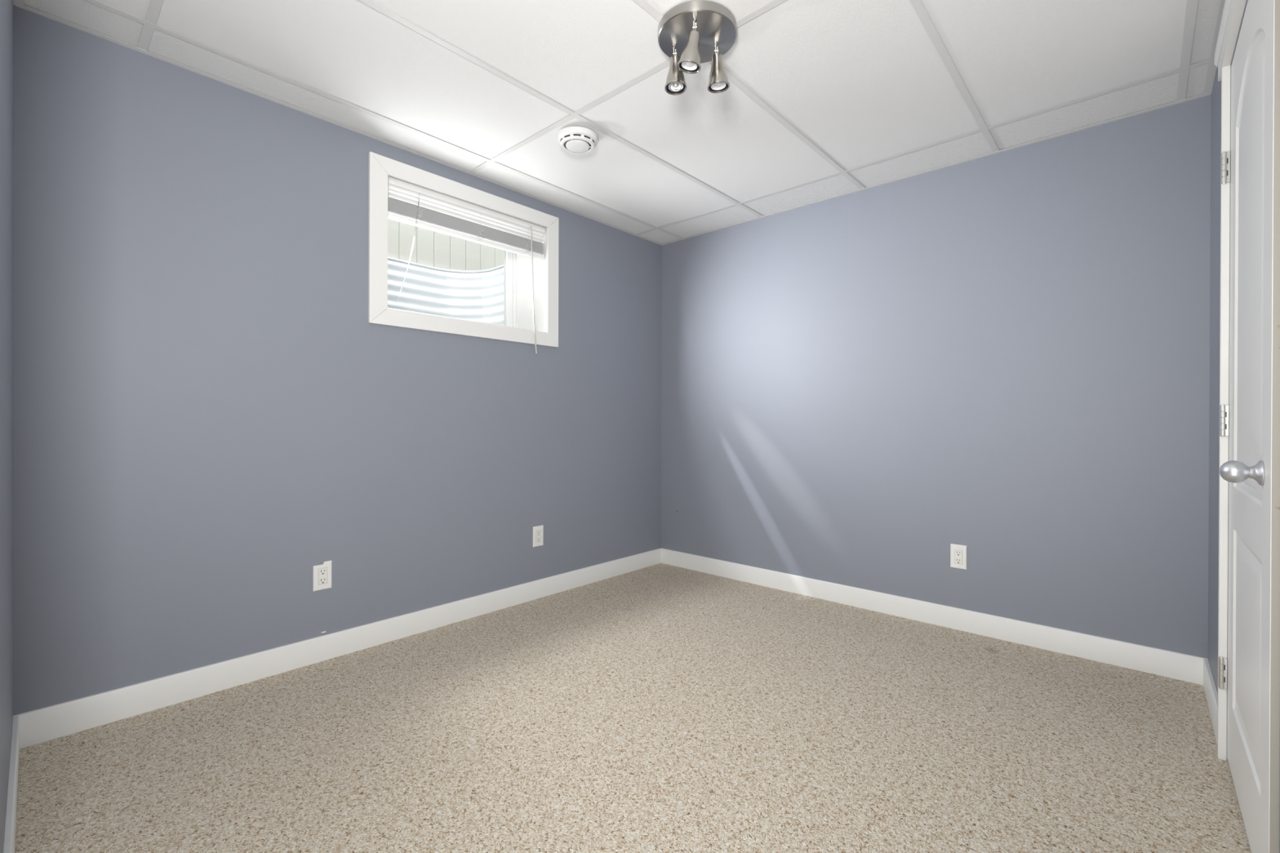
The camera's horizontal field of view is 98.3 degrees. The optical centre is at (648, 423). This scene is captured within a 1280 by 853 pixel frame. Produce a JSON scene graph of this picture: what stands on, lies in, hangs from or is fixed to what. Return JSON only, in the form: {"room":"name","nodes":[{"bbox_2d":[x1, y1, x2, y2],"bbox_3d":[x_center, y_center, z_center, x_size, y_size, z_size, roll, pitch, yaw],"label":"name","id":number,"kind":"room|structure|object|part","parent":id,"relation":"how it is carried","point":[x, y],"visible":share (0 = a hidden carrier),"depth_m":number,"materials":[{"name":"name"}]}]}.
{"room":"empty basement bedroom","nodes":[
{"label":"empty basement bedroom","id":0,"kind":"room"},
{"bbox_2d":[0,0,13,852],"bbox_3d":[-1.468,-0.197,1.190,1.280,2.360,0.120,0,0,42],"label":"wall","id":1,"kind":"structure","parent":0,"point":[6,6],"depth_m":1.22,"materials":[{"name":"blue paint"}]},
{"bbox_2d":[3,715,19,852],"bbox_3d":[-1.425,0.932,1.235,1.267,0.102,0.013,0,0,42],"label":"baseboard","id":2,"kind":"structure","parent":1,"relation":"attached to","point":[11,802],"depth_m":1.34,"materials":[{"name":"white paint"}]},
{"bbox_2d":[13,4,662,715],"bbox_3d":[-1.042,-0.200,2.900,0.360,2.360,3.240,0,0,42],"label":"wall","id":3,"kind":"structure","parent":0,"point":[210,412],"depth_m":2.09,"materials":[{"name":"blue paint"}]},
{"bbox_2d":[312,560,332,591],"bbox_3d":[-1.347,0.631,2.287,0.007,0.114,0.070,0,0,42],"label":"wall outlet","id":4,"kind":"object","parent":3,"relation":"attached to","point":[322,573],"visible":1,"depth_m":2.28,"materials":[{"name":"white plastic"}]},
{"bbox_2d":[318,567,327,584],"bbox_3d":[-1.345,0.631,2.286,0.002,0.066,0.033,0,0,42],"label":"receptacle","id":5,"kind":"object","parent":4,"relation":"attached to","point":[322,571],"depth_m":2.28,"materials":[{"name":"grey plastic"}]},
{"bbox_2d":[13,547,662,749],"bbox_3d":[-0.907,0.930,2.779,0.013,0.102,3.000,0,0,42],"label":"baseboard","id":6,"kind":"structure","parent":3,"relation":"attached to","point":[48,723],"depth_m":2.16,"materials":[{"name":"white paint"}]},
{"bbox_2d":[368,151,559,347],"bbox_3d":[-1.005,-0.811,2.923,0.371,0.746,1.046,0,0,42],"label":"window","id":7,"kind":"structure","parent":3,"relation":"in","point":[517,326],"depth_m":2.82,"materials":[{"name":"white paint"}]},
{"bbox_3d":[-1.123,-0.820,3.027,0.035,0.565,0.876,0,0,42],"label":"sash","id":8,"kind":"part","parent":7,"relation":"part of","materials":[{"name":"white plastic"}]},
{"bbox_2d":[387,175,545,353],"bbox_3d":[-0.885,-0.751,2.814,0.078,0.733,0.903,0,0,42],"label":"window blind","id":9,"kind":"object","parent":7,"relation":"attached to","point":[453,215],"visible":0.87,"depth_m":2.78,"materials":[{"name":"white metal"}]},
{"bbox_3d":[-1.113,-0.815,2.563,0.004,0.541,0.116,0,0,35],"label":"lift cord","id":10,"kind":"part","parent":9,"relation":"part of","materials":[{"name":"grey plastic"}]},
{"bbox_3d":[-1.079,-1.002,2.612,0.040,0.166,0.036,0,0,-11],"label":"ladder cord","id":11,"kind":"part","parent":9,"relation":"part of","materials":[{"name":"white fabric"}]},
{"bbox_3d":[-0.902,-0.943,2.829,0.026,0.022,0.897,0,0,42],"label":"rail","id":12,"kind":"part","parent":9,"relation":"part of","materials":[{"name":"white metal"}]},
{"bbox_3d":[-0.872,-1.002,2.858,0.033,0.165,0.060,0,0,42],"label":"ladder cord","id":13,"kind":"part","parent":9,"relation":"part of","materials":[{"name":"white fabric"}]},
{"bbox_3d":[-1.123,-0.814,3.027,0.055,0.613,0.912,0,0,42],"label":"frame","id":14,"kind":"part","parent":7,"relation":"part of","materials":[{"name":"white plastic"}]},
{"bbox_2d":[533,524,543,547],"bbox_3d":[-0.619,0.634,3.105,0.007,0.114,0.070,0,0,42],"label":"wall outlet","id":15,"kind":"object","parent":3,"relation":"attached to","point":[538,531],"visible":1,"depth_m":3.10,"materials":[{"name":"white plastic"}]},
{"bbox_2d":[536,529,541,542],"bbox_3d":[-0.617,0.634,3.103,0.002,0.066,0.033,0,0,42],"label":"receptacle","id":16,"kind":"object","parent":15,"relation":"attached to","point":[538,531],"depth_m":3.10,"materials":[{"name":"grey plastic"}]},
{"bbox_2d":[13,0,1225,245],"bbox_3d":[-0.538,-1.307,1.326,3.198,0.121,4.920,0,0,42],"label":"ceiling","id":17,"kind":"structure","parent":0,"point":[824,100],"depth_m":2.01,"materials":[{"name":"white tile"}]},
{"bbox_2d":[557,125,597,154],"bbox_3d":[-0.308,-1.221,2.396,0.174,0.058,0.174,0,0,42],"label":"smoke detector","id":18,"kind":"object","parent":17,"relation":"attached to","point":[574,140],"visible":1,"depth_m":2.35,"materials":[{"name":"white plastic"}]},
{"bbox_2d":[657,0,736,94],"bbox_3d":[0.153,-1.162,1.755,0.249,0.169,0.249,0,0,42],"label":"ceiling spotlight","id":19,"kind":"object","parent":17,"relation":"attached to","point":[691,33],"visible":1,"depth_m":1.72,"materials":[{"name":"silver metal"}]},
{"bbox_3d":[0.087,-1.131,1.791,0.072,0.099,0.072,0,-2,-25],"label":"lamp shade","id":20,"kind":"part","parent":19,"relation":"part of","materials":[{"name":"silver metal"}]},
{"bbox_3d":[0.087,-1.096,1.790,0.050,0.019,0.050,0,-2,-25],"label":"bulb","id":21,"kind":"part","parent":19,"relation":"part of","materials":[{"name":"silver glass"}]},
{"bbox_3d":[0.131,-1.132,1.681,0.072,0.099,0.072,14,8,33],"label":"lamp shade","id":22,"kind":"part","parent":19,"relation":"part of","materials":[{"name":"silver metal"}]},
{"bbox_3d":[0.125,-1.094,1.685,0.050,0.012,0.050,14,8,33],"label":"bulb","id":23,"kind":"part","parent":19,"relation":"part of","materials":[{"name":"white glass"}]},
{"bbox_3d":[0.222,-1.131,1.782,0.072,0.098,0.072,0,6,42],"label":"lamp shade","id":24,"kind":"part","parent":19,"relation":"part of","materials":[{"name":"silver metal"}]},
{"bbox_3d":[0.225,-1.093,1.785,0.050,0.012,0.050,0,6,42],"label":"bulb","id":25,"kind":"part","parent":19,"relation":"part of","materials":[{"name":"white glass"}]},
{"bbox_2d":[14,563,1251,852],"bbox_3d":[-0.545,1.046,1.332,3.198,0.120,4.920,0,0,42],"label":"floor","id":26,"kind":"structure","parent":0,"point":[660,708],"depth_m":1.67,"materials":[{"name":"beige carpet"}]},
{"bbox_2d":[661,94,1211,658],"bbox_3d":[1.189,-0.193,3.001,2.838,2.360,0.121,0,0,42],"label":"wall","id":27,"kind":"structure","parent":0,"point":[1004,357],"depth_m":2.60,"materials":[{"name":"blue paint"}]},
{"bbox_2d":[661,548,1208,685],"bbox_3d":[1.102,0.936,2.990,2.706,0.102,0.013,0,0,42],"label":"baseboard","id":28,"kind":"structure","parent":27,"relation":"attached to","point":[1157,661],"depth_m":2.60,"materials":[{"name":"white paint"}]},
{"bbox_2d":[950,543,967,569],"bbox_3d":[1.485,0.640,2.652,0.070,0.114,0.007,0,0,42],"label":"wall outlet","id":29,"kind":"object","parent":27,"relation":"attached to","point":[958,553],"visible":1,"depth_m":2.65,"materials":[{"name":"white plastic"}]},
{"bbox_2d":[954,549,962,564],"bbox_3d":[1.483,0.640,2.651,0.033,0.066,0.002,0,0,42],"label":"receptacle","id":30,"kind":"object","parent":29,"relation":"attached to","point":[957,553],"depth_m":2.65,"materials":[{"name":"grey plastic"}]},
{"bbox_2d":[1208,0,1279,852],"bbox_3d":[0.568,-0.188,0.260,0.120,2.360,4.800,0,0,42],"label":"wall","id":31,"kind":"structure","parent":0,"point":[1215,117],"depth_m":1.94,"materials":[{"name":"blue paint"}]},
{"bbox_2d":[1203,658,1217,743],"bbox_3d":[1.923,0.941,1.888,0.013,0.102,0.539,0,0,42],"label":"baseboard","id":32,"kind":"structure","parent":31,"relation":"attached to","point":[1210,689],"depth_m":1.88,"materials":[{"name":"white paint"}]},
{"bbox_2d":[1213,0,1246,760],"bbox_3d":[1.387,-0.074,1.291,0.028,2.132,1.118,0,0,42],"label":"door frame","id":33,"kind":"structure","parent":31,"relation":"attached to","point":[1233,10],"depth_m":1.63,"materials":[{"name":"white paint"}]},
{"bbox_3d":[1.718,-0.029,1.655,0.018,2.042,0.073,0,0,42],"label":"casing","id":34,"kind":"part","parent":33,"relation":"part of","materials":[{"name":"white paint"}]},
{"bbox_3d":[1.393,-1.075,1.286,0.020,0.050,1.094,0,0,42],"label":"head casing","id":35,"kind":"part","parent":33,"relation":"part of","materials":[{"name":"white paint"}]},
{"bbox_2d":[1217,0,1279,852],"bbox_3d":[1.454,-0.031,1.367,0.099,2.023,0.711,0,0,42],"label":"door","id":36,"kind":"structure","parent":31,"relation":"in","point":[1251,471],"depth_m":1.26,"materials":[{"name":"white paint"}]},
{"bbox_3d":[1.268,0.105,1.195,0.051,0.049,0.049,0,0,42],"label":"knob","id":37,"kind":"part","parent":36,"relation":"part of","materials":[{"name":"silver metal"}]},
{"label":"outside","id":38,"kind":"structure","parent":0,"visible":0},
{"bbox_3d":[-4.069,-0.538,6.266,8.640,1.000,14.000,0,0,42],"label":"ground","id":39,"kind":"structure","parent":38,"visible":0},
{"bbox_2d":[387,257,503,324],"bbox_3d":[-1.445,-0.647,3.292,0.747,0.850,1.304,0,0,42],"label":"window well","id":40,"kind":"object","parent":39,"relation":"on","point":[477,295],"visible":0.21,"depth_m":3.81,"materials":[{"name":"silver metal"}]},
{"bbox_2d":[387,218,503,271],"bbox_3d":[-2.206,-1.906,5.872,0.065,1.690,6.730,0,0,42],"label":"fence","id":41,"kind":"object","parent":39,"relation":"on","point":[431,248],"visible":0.02,"depth_m":5.81,"materials":[{"name":"white plastic"}]}
]}

